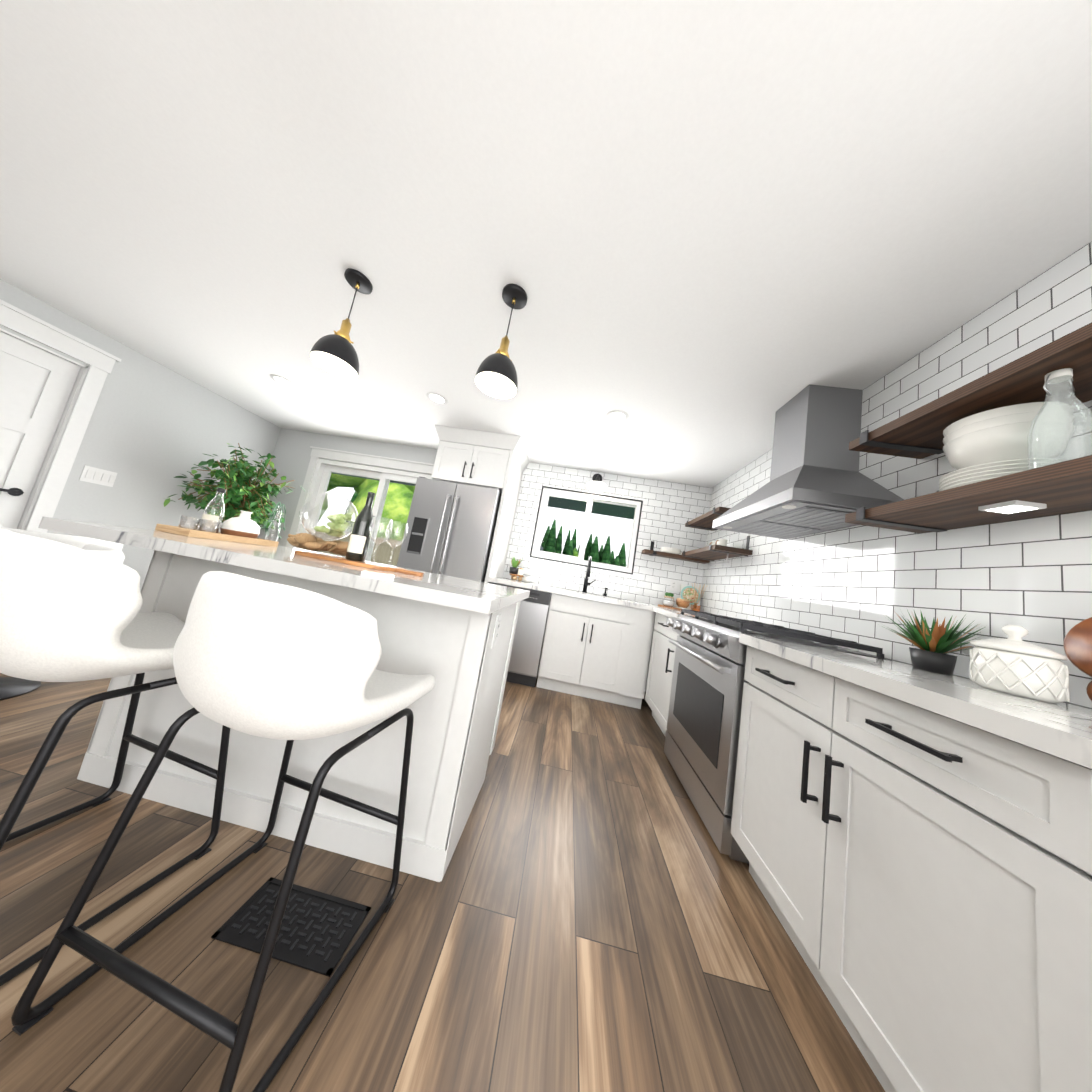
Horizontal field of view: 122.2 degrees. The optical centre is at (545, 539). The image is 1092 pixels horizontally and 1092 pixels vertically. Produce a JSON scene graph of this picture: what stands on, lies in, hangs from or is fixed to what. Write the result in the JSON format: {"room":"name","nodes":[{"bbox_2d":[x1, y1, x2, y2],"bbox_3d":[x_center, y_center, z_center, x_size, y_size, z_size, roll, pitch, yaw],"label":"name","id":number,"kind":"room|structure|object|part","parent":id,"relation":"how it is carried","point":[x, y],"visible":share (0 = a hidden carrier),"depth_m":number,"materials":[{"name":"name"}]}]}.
{"room":"kitchen","nodes":[
{"label":"kitchen","id":0,"kind":"room"},
{"bbox_2d":[0,279,280,591],"bbox_3d":[-3.983,-0.725,1.083,0.160,2.330,5.600,9,-7,6],"label":"wall","id":1,"kind":"structure","parent":0,"point":[154,429],"depth_m":2.80,"materials":[{"name":"paint"}]},
{"bbox_2d":[0,332,80,528],"bbox_3d":[-3.897,-0.443,1.939,0.095,1.994,0.692,9,-7,6],"label":"door","id":2,"kind":"structure","parent":1,"relation":"in","point":[36,386],"depth_m":2.21,"materials":[{"name":"white wood"}]},
{"bbox_2d":[0,299,121,532],"bbox_3d":[-3.909,-0.531,1.952,0.200,2.190,0.960,9,-7,6],"label":"door frame","id":3,"kind":"structure","parent":1,"relation":"attached to","point":[53,475],"depth_m":2.34,"materials":[{"name":"white wood"}]},
{"bbox_2d":[79,465,116,486],"bbox_3d":[-3.784,-0.531,2.555,0.010,0.130,0.180,9,-7,6],"label":"switch plate","id":4,"kind":"object","parent":1,"relation":"attached to","point":[97,476],"visible":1,"depth_m":2.55,"materials":[{"name":"white plastic"}]},
{"bbox_2d":[0,673,884,1091],"bbox_3d":[-1.408,0.899,0.665,5.900,0.060,6.000,9,-7,6],"label":"floor","id":5,"kind":"structure","parent":0,"point":[590,911],"depth_m":0.80,"materials":[{"name":"brown wood"}]},
{"bbox_2d":[0,524,122,550],"bbox_3d":[-3.407,0.306,2.011,0.556,0.740,0.579,9,-7,6],"label":"table","id":6,"kind":"object","parent":5,"relation":"on","point":[81,542],"visible":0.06,"depth_m":1.97,"materials":[{"name":"white stone"}]},
{"bbox_2d":[0,544,124,700],"bbox_3d":[-2.655,0.372,1.480,0.554,0.740,0.580,9,-7,6],"label":"barrel chair","id":7,"kind":"object","parent":5,"relation":"on","point":[11,687],"visible":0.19,"depth_m":1.55,"materials":[{"name":"white fabric"}]},
{"bbox_2d":[0,528,229,985],"bbox_3d":[-1.244,0.454,0.827,0.523,0.900,0.476,8,-7,12],"label":"stool","id":8,"kind":"object","parent":5,"relation":"on","point":[69,613],"visible":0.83,"depth_m":0.67,"materials":[{"name":"white plastic"}]},
{"bbox_3d":[-1.197,0.180,0.858,0.546,0.345,0.475,8,-7,12],"label":"seat","id":9,"kind":"part","parent":8,"relation":"part of","materials":[{"name":"white plastic"}]},
{"bbox_2d":[11,571,434,1091],"bbox_3d":[-0.650,0.552,0.774,0.523,0.900,0.476,9,-7,11],"label":"stool","id":10,"kind":"object","parent":5,"relation":"on","point":[266,659],"visible":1,"depth_m":0.60,"materials":[{"name":"white plastic"}]},
{"bbox_3d":[-0.602,0.278,0.805,0.546,0.345,0.475,9,-7,11],"label":"seat","id":11,"kind":"part","parent":10,"relation":"part of","materials":[{"name":"white plastic"}]},
{"bbox_2d":[38,517,529,881],"bbox_3d":[-0.991,0.558,1.344,1.600,0.915,0.890,9,-7,6],"label":"kitchen island","id":12,"kind":"object","parent":5,"relation":"on","point":[454,636],"visible":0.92,"depth_m":1.06,"materials":[{"name":"white wood"}]},
{"bbox_2d":[155,524,278,546],"bbox_3d":[-1.581,-0.012,1.483,0.180,0.030,0.380,9,-7,8],"label":"tray","id":13,"kind":"object","parent":12,"relation":"on","point":[177,530],"visible":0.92,"depth_m":1.37,"materials":[{"name":"brown wood"}]},
{"bbox_2d":[178,515,200,529],"bbox_3d":[-1.610,-0.065,1.361,0.066,0.075,0.066,9,-7,6],"label":"tumbler","id":14,"kind":"object","parent":13,"relation":"on","point":[194,526],"visible":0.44,"depth_m":1.36,"materials":[{"name":"clear glass"}]},
{"bbox_2d":[198,519,220,532],"bbox_3d":[-1.554,-0.051,1.390,0.066,0.075,0.066,9,-7,6],"label":"tumbler","id":15,"kind":"object","parent":13,"relation":"on","point":[217,524],"visible":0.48,"depth_m":1.39,"materials":[{"name":"clear glass"}]},
{"bbox_2d":[201,488,225,532],"bbox_3d":[-1.605,-0.133,1.460,0.067,0.235,0.066,9,-7,6],"label":"water bottle","id":16,"kind":"object","parent":13,"relation":"on","point":[208,517],"visible":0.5,"depth_m":1.45,"materials":[{"name":"clear glass"}]},
{"bbox_2d":[220,510,259,538],"bbox_3d":[-1.560,-0.070,1.550,0.144,0.150,0.143,9,-7,6],"label":"vase","id":17,"kind":"object","parent":13,"relation":"on","point":[243,524],"visible":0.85,"depth_m":1.51,"materials":[{"name":"white ceramic"}]},
{"bbox_2d":[164,443,304,529],"bbox_3d":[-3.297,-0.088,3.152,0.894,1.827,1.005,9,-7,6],"label":"ficus plant","id":18,"kind":"object","parent":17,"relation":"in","point":[244,492],"visible":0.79,"depth_m":3.08,"materials":[{"name":"green plant"}]},
{"bbox_2d":[260,502,284,540],"bbox_3d":[-1.564,-0.092,1.738,0.133,0.255,0.110,9,-7,6],"label":"glass bottle","id":19,"kind":"object","parent":12,"relation":"on","point":[268,529],"visible":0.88,"depth_m":1.75,"materials":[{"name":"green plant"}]},
{"bbox_2d":[287,492,357,555],"bbox_3d":[-1.071,-0.080,1.484,0.350,0.298,0.235,9,-7,6],"label":"terrarium","id":20,"kind":"object","parent":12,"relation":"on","point":[338,525],"visible":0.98,"depth_m":1.44,"materials":[{"name":"clear glass"}]},
{"bbox_2d":[294,550,423,576],"bbox_3d":[-0.842,0.114,1.395,0.600,0.016,0.190,9,-7,9],"label":"cutting board","id":21,"kind":"object","parent":12,"relation":"on","point":[334,558],"visible":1,"depth_m":1.33,"materials":[{"name":"brown wood"}]},
{"bbox_2d":[345,492,374,561],"bbox_3d":[-0.853,-0.061,1.409,0.078,0.325,0.078,9,-7,6],"label":"wine bottle","id":22,"kind":"object","parent":21,"relation":"on","point":[358,545],"visible":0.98,"depth_m":1.38,"materials":[{"name":"black glass"}]},
{"bbox_2d":[363,515,392,564],"bbox_3d":[-0.765,0.006,1.373,0.096,0.215,0.096,9,-7,6],"label":"wine glass","id":23,"kind":"object","parent":21,"relation":"on","point":[370,529],"visible":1,"depth_m":1.37,"materials":[{"name":"clear glass"}]},
{"bbox_2d":[381,522,407,566],"bbox_3d":[-0.734,0.022,1.460,0.096,0.215,0.096,9,-7,6],"label":"wine glass","id":24,"kind":"object","parent":21,"relation":"on","point":[387,530],"visible":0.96,"depth_m":1.45,"materials":[{"name":"clear glass"}]},
{"bbox_2d":[211,877,370,976],"bbox_3d":[-0.661,1.014,0.801,0.320,0.004,0.150,9,-7,6],"label":"floor vent","id":25,"kind":"object","parent":5,"relation":"in","point":[318,930],"visible":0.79,"depth_m":0.79,"materials":[{"name":"black metal"}]},
{"bbox_2d":[397,476,501,581],"bbox_3d":[-0.986,0.348,3.136,0.818,1.763,0.768,9,-7,6],"label":"fridge","id":26,"kind":"object","parent":5,"relation":"on","point":[451,527],"visible":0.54,"depth_m":2.87,"materials":[{"name":"silver metal"}]},
{"bbox_2d":[431,425,529,582],"bbox_3d":[-0.869,0.091,3.219,0.910,2.329,0.674,9,-7,6],"label":"tall cabinet","id":27,"kind":"object","parent":5,"relation":"on","point":[500,461],"visible":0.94,"depth_m":3.06,"materials":[{"name":"white wood"}]},
{"bbox_2d":[488,582,551,686],"bbox_3d":[-0.303,0.920,3.072,0.601,0.868,0.616,9,-7,6],"label":"dishwasher","id":28,"kind":"object","parent":5,"relation":"on","point":[526,652],"visible":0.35,"depth_m":2.77,"materials":[{"name":"silver metal"}]},
{"bbox_2d":[664,609,891,863],"bbox_3d":[1.065,0.922,1.631,0.725,0.942,0.750,9,-7,6],"label":"range","id":29,"kind":"object","parent":5,"relation":"on","point":[703,729],"visible":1,"depth_m":1.45,"materials":[{"name":"silver metal"}]},
{"bbox_2d":[536,593,1091,1091],"bbox_3d":[0.687,0.936,1.839,1.573,0.875,2.936,9,-7,6],"label":"base cabinet","id":30,"kind":"object","parent":5,"relation":"on","point":[922,877],"visible":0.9,"depth_m":0.64,"materials":[{"name":"white wood"}]},
{"bbox_2d":[487,577,1091,768],"bbox_3d":[0.464,0.439,1.919,2.189,0.040,2.949,9,-7,6],"label":"countertop","id":31,"kind":"structure","parent":30,"relation":"on","point":[1062,730],"depth_m":0.69,"materials":[{"name":"stone"}]},
{"bbox_2d":[509,573,523,580],"bbox_3d":[-0.322,0.414,3.263,0.156,0.066,0.156,9,-7,6],"label":"riser","id":32,"kind":"object","parent":31,"relation":"on","point":[515,577],"visible":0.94,"depth_m":3.21,"materials":[{"name":"brown wood"}]},
{"bbox_2d":[509,558,522,573],"bbox_3d":[-0.333,0.281,3.294,0.130,0.196,0.118,9,-7,6],"label":"plant","id":33,"kind":"object","parent":32,"relation":"on","point":[514,569],"visible":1,"depth_m":3.26,"materials":[{"name":"green plant"}]},
{"bbox_2d":[518,568,523,574],"bbox_3d":[-0.268,0.344,3.223,0.058,0.076,0.057,9,-7,6],"label":"candle jar","id":34,"kind":"object","parent":32,"relation":"on","point":[520,571],"visible":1,"depth_m":3.20,"materials":[{"name":"wax"}]},
{"bbox_2d":[523,577,530,582],"bbox_3d":[-0.211,0.443,3.301,0.086,0.056,0.086,9,-7,6],"label":"bowl","id":35,"kind":"object","parent":31,"relation":"on","point":[527,579],"visible":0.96,"depth_m":3.27,"materials":[{"name":"white ceramic"}]},
{"bbox_2d":[582,556,595,592],"bbox_3d":[0.490,0.388,3.271,0.134,0.396,0.220,9,-7,6],"label":"faucet","id":36,"kind":"object","parent":31,"relation":"on","point":[586,583],"visible":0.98,"depth_m":3.31,"materials":[{"name":"black metal"}]},
{"bbox_2d":[658,604,681,609],"bbox_3d":[1.357,0.721,3.145,0.354,0.014,0.166,9,-7,6],"label":"cutting board","id":37,"kind":"object","parent":31,"relation":"on","point":[669,607],"visible":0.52,"depth_m":3.08,"materials":[{"name":"brown wood"}]},
{"bbox_2d":[663,596,674,606],"bbox_3d":[1.291,0.652,3.159,0.125,0.100,0.110,9,-7,6],"label":"plant pot","id":38,"kind":"object","parent":37,"relation":"on","point":[668,603],"visible":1,"depth_m":3.12,"materials":[{"name":"white ceramic"}]},
{"bbox_2d":[673,598,690,609],"bbox_3d":[1.421,0.672,3.137,0.170,0.100,0.170,9,-7,6],"label":"bowl","id":39,"kind":"object","parent":37,"relation":"on","point":[682,603],"visible":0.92,"depth_m":3.09,"materials":[{"name":"brown wood"}]},
{"bbox_2d":[680,584,700,608],"bbox_3d":[1.551,0.638,3.253,0.204,0.273,0.068,9,-7,9],"label":"decorative plate","id":40,"kind":"object","parent":31,"relation":"on","point":[686,592],"visible":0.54,"depth_m":3.25,"materials":[{"name":"ceramic"}]},
{"bbox_2d":[690,583,706,610],"bbox_3d":[1.593,0.616,3.144,0.139,0.300,0.124,9,-7,6],"label":"reed diffuser","id":41,"kind":"object","parent":31,"relation":"on","point":[695,607],"visible":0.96,"depth_m":3.15,"materials":[{"name":"orange glass"}]},
{"bbox_2d":[880,608,986,675],"bbox_3d":[1.429,0.373,1.113,0.302,0.222,0.305,9,-7,6],"label":"succulent plant","id":42,"kind":"object","parent":31,"relation":"on","point":[935,644],"visible":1,"depth_m":1.07,"materials":[{"name":"green plant"}]},
{"bbox_2d":[969,624,1069,703],"bbox_3d":[1.318,0.336,0.847,0.150,0.190,0.150,9,-7,6],"label":"lidded dish","id":43,"kind":"object","parent":31,"relation":"on","point":[1013,663],"visible":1,"depth_m":0.81,"materials":[{"name":"white ceramic"}]},
{"bbox_2d":[1063,617,1091,700],"bbox_3d":[1.433,0.305,0.739,0.079,0.262,0.196,9,-7,6],"label":"vase","id":44,"kind":"object","parent":31,"relation":"on","point":[1077,645],"visible":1,"depth_m":0.81,"materials":[{"name":"brown wood"}]},
{"bbox_2d":[257,428,655,690],"bbox_3d":[-0.989,0.124,3.657,5.820,2.330,0.160,9,-7,6],"label":"wall","id":45,"kind":"structure","parent":0,"point":[292,454],"depth_m":3.86,"materials":[{"name":"paint"}]},
{"bbox_2d":[286,446,433,562],"bbox_3d":[-2.267,0.011,3.728,1.900,2.130,0.160,9,-7,6],"label":"door","id":46,"kind":"structure","parent":45,"relation":"in","point":[317,478],"depth_m":3.81,"materials":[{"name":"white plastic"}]},
{"bbox_2d":[332,472,634,518],"bbox_3d":[-1.341,-0.800,4.241,7.400,0.100,0.690,9,-7,6],"label":"window blind","id":47,"kind":"object","parent":45,"relation":"attached to","point":[603,509],"depth_m":4.10,"materials":[{"name":"fabric"}]},
{"bbox_2d":[530,486,642,574],"bbox_3d":[0.469,-0.113,3.539,1.184,0.861,0.102,9,-7,6],"label":"window","id":48,"kind":"structure","parent":45,"relation":"in","point":[587,497],"depth_m":3.52,"materials":[{"name":"white metal"}]},
{"bbox_2d":[503,463,711,606],"bbox_3d":[0.699,-0.070,3.471,2.190,1.415,0.010,9,-7,6],"label":"tile","id":49,"kind":"structure","parent":45,"relation":"attached to","point":[669,510],"depth_m":3.44,"materials":[{"name":"white tile"}]},
{"bbox_2d":[586,474,606,491],"bbox_3d":[0.583,-0.674,3.409,0.236,0.236,0.293,9,-7,6],"label":"sconce","id":50,"kind":"object","parent":49,"relation":"attached to","point":[596,484],"visible":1,"depth_m":3.42,"materials":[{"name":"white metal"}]},
{"bbox_2d":[670,579,681,591],"bbox_3d":[1.435,0.512,3.326,0.120,0.125,0.008,9,-7,6],"label":"electrical outlet","id":51,"kind":"object","parent":49,"relation":"attached to","point":[675,585],"visible":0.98,"depth_m":3.32,"materials":[{"name":"white plastic"}]},
{"bbox_2d":[641,541,709,563],"bbox_3d":[1.418,0.133,3.306,0.680,0.164,0.152,9,-7,6],"label":"shelf","id":52,"kind":"object","parent":45,"relation":"attached to","point":[651,552],"visible":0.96,"depth_m":3.25,"materials":[{"name":"brown wood"}]},
{"bbox_2d":[660,547,680,553],"bbox_3d":[1.356,0.131,3.292,0.210,0.052,0.210,9,-7,6],"label":"plates","id":53,"kind":"object","parent":52,"relation":"on","point":[670,550],"visible":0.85,"depth_m":3.22,"materials":[{"name":"white ceramic"}]},
{"bbox_2d":[0,0,1091,487],"bbox_3d":[-0.997,-1.438,0.958,5.900,0.060,6.000,9,-7,6],"label":"ceiling","id":54,"kind":"structure","parent":0,"point":[710,236],"depth_m":1.07,"materials":[{"name":"paint"}]},
{"bbox_2d":[270,374,294,386],"bbox_3d":[-2.370,-1.426,2.713,0.171,0.005,0.171,9,-7,6],"label":"recessed light","id":55,"kind":"object","parent":54,"relation":"in","point":[286,382],"depth_m":2.71,"materials":[{"name":"white"}]},
{"bbox_2d":[310,268,372,379],"bbox_3d":[-1.000,-1.089,1.517,0.200,0.484,0.200,9,-7,6],"label":"pendant light","id":56,"kind":"object","parent":54,"relation":"hanging from","point":[335,353],"visible":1,"depth_m":1.50,"materials":[{"name":"black metal"}]},
{"bbox_2d":[426,392,447,404],"bbox_3d":[-0.919,-1.191,2.553,0.173,0.005,0.175,9,-7,6],"label":"recessed light","id":57,"kind":"object","parent":54,"relation":"in","point":[432,396],"depth_m":2.55,"materials":[{"name":"white"}]},
{"bbox_2d":[475,283,526,398],"bbox_3d":[-0.193,-0.956,1.448,0.200,0.484,0.200,9,-7,6],"label":"pendant light","id":58,"kind":"object","parent":54,"relation":"hanging from","point":[496,375],"visible":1,"depth_m":1.44,"materials":[{"name":"black metal"}]},
{"bbox_2d":[606,410,628,422],"bbox_3d":[0.556,-0.957,2.350,0.171,0.005,0.174,9,-7,6],"label":"recessed light","id":59,"kind":"object","parent":54,"relation":"in","point":[616,416],"depth_m":2.35,"materials":[{"name":"white"}]},
{"bbox_3d":[1.577,0.186,0.540,0.160,2.330,5.600,9,-7,6],"label":"wall","id":60,"kind":"structure","parent":0,"visible":0},
{"bbox_2d":[685,507,730,530],"bbox_3d":[1.629,-0.243,2.892,0.307,0.174,0.742,9,-7,6],"label":"shelf","id":61,"kind":"object","parent":60,"relation":"attached to","point":[704,521],"visible":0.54,"depth_m":2.91,"materials":[{"name":"brown wood"}]},
{"bbox_2d":[682,536,752,565],"bbox_3d":[1.565,0.117,2.847,0.307,0.262,0.742,9,-7,6],"label":"shelf","id":62,"kind":"object","parent":60,"relation":"attached to","point":[710,552],"visible":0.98,"depth_m":2.65,"materials":[{"name":"brown wood"}]},
{"bbox_2d":[715,539,727,545],"bbox_3d":[1.554,0.047,2.687,0.108,0.090,0.087,9,-7,6],"label":"mug","id":63,"kind":"object","parent":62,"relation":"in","point":[722,542],"visible":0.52,"depth_m":2.65,"materials":[{"name":"white ceramic"}]},
{"bbox_2d":[712,384,903,538],"bbox_3d":[1.465,-0.467,1.793,0.489,0.786,0.780,9,-7,6],"label":"range hood","id":64,"kind":"object","parent":60,"relation":"attached to","point":[819,482],"visible":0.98,"depth_m":1.66,"materials":[{"name":"silver metal"}]},
{"bbox_2d":[700,241,1091,708],"bbox_3d":[1.609,-0.207,1.098,0.010,1.415,4.600,9,-7,6],"label":"tile","id":65,"kind":"structure","parent":60,"relation":"attached to","point":[861,583],"depth_m":1.25,"materials":[{"name":"white tile"}]},
{"bbox_2d":[845,455,1091,532],"bbox_3d":[1.421,-0.187,0.860,0.307,0.182,0.912,9,-7,6],"label":"shelf","id":66,"kind":"object","parent":60,"relation":"attached to","point":[1064,487],"visible":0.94,"depth_m":0.92,"materials":[{"name":"brown wood"}]},
{"bbox_2d":[939,402,1074,490],"bbox_3d":[1.473,-0.257,0.973,0.250,0.257,0.250,9,-7,6],"label":"bowls","id":67,"kind":"object","parent":66,"relation":"in","point":[985,445],"visible":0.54,"depth_m":0.93,"materials":[{"name":"white ceramic"}]},
{"bbox_2d":[1027,368,1091,469],"bbox_3d":[1.375,-0.315,0.807,0.094,0.297,0.094,9,-7,6],"label":"bottle","id":68,"kind":"object","parent":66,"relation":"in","point":[1056,377],"visible":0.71,"depth_m":0.81,"materials":[{"name":"clear glass"},{"name":"white ceramic"},{"name":"stainless steel"}]},
{"bbox_2d":[849,322,1091,458],"bbox_3d":[1.479,-0.519,0.902,0.307,0.174,0.912,9,-7,6],"label":"shelf","id":69,"kind":"object","parent":60,"relation":"attached to","point":[917,433],"visible":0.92,"depth_m":0.94,"materials":[{"name":"brown wood"}]},
{"label":"outside","id":70,"kind":"structure","parent":0,"visible":0},
{"bbox_2d":[318,473,626,566],"bbox_3d":[-11.290,-1.695,36.191,51.920,12.682,53.723,9,-7,6],"label":"trees","id":71,"kind":"object","parent":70,"point":[551,542],"depth_m":17.17,"materials":[{"name":"green foliage"},{"name":"bark"}]},
{"bbox_2d":[314,528,401,565],"bbox_3d":[-8.615,0.489,11.690,16.092,1.860,0.120,9,-7,6],"label":"fence","id":72,"kind":"object","parent":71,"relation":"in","point":[382,551],"depth_m":11.51,"materials":[{"name":"beige wood"}]}
]}

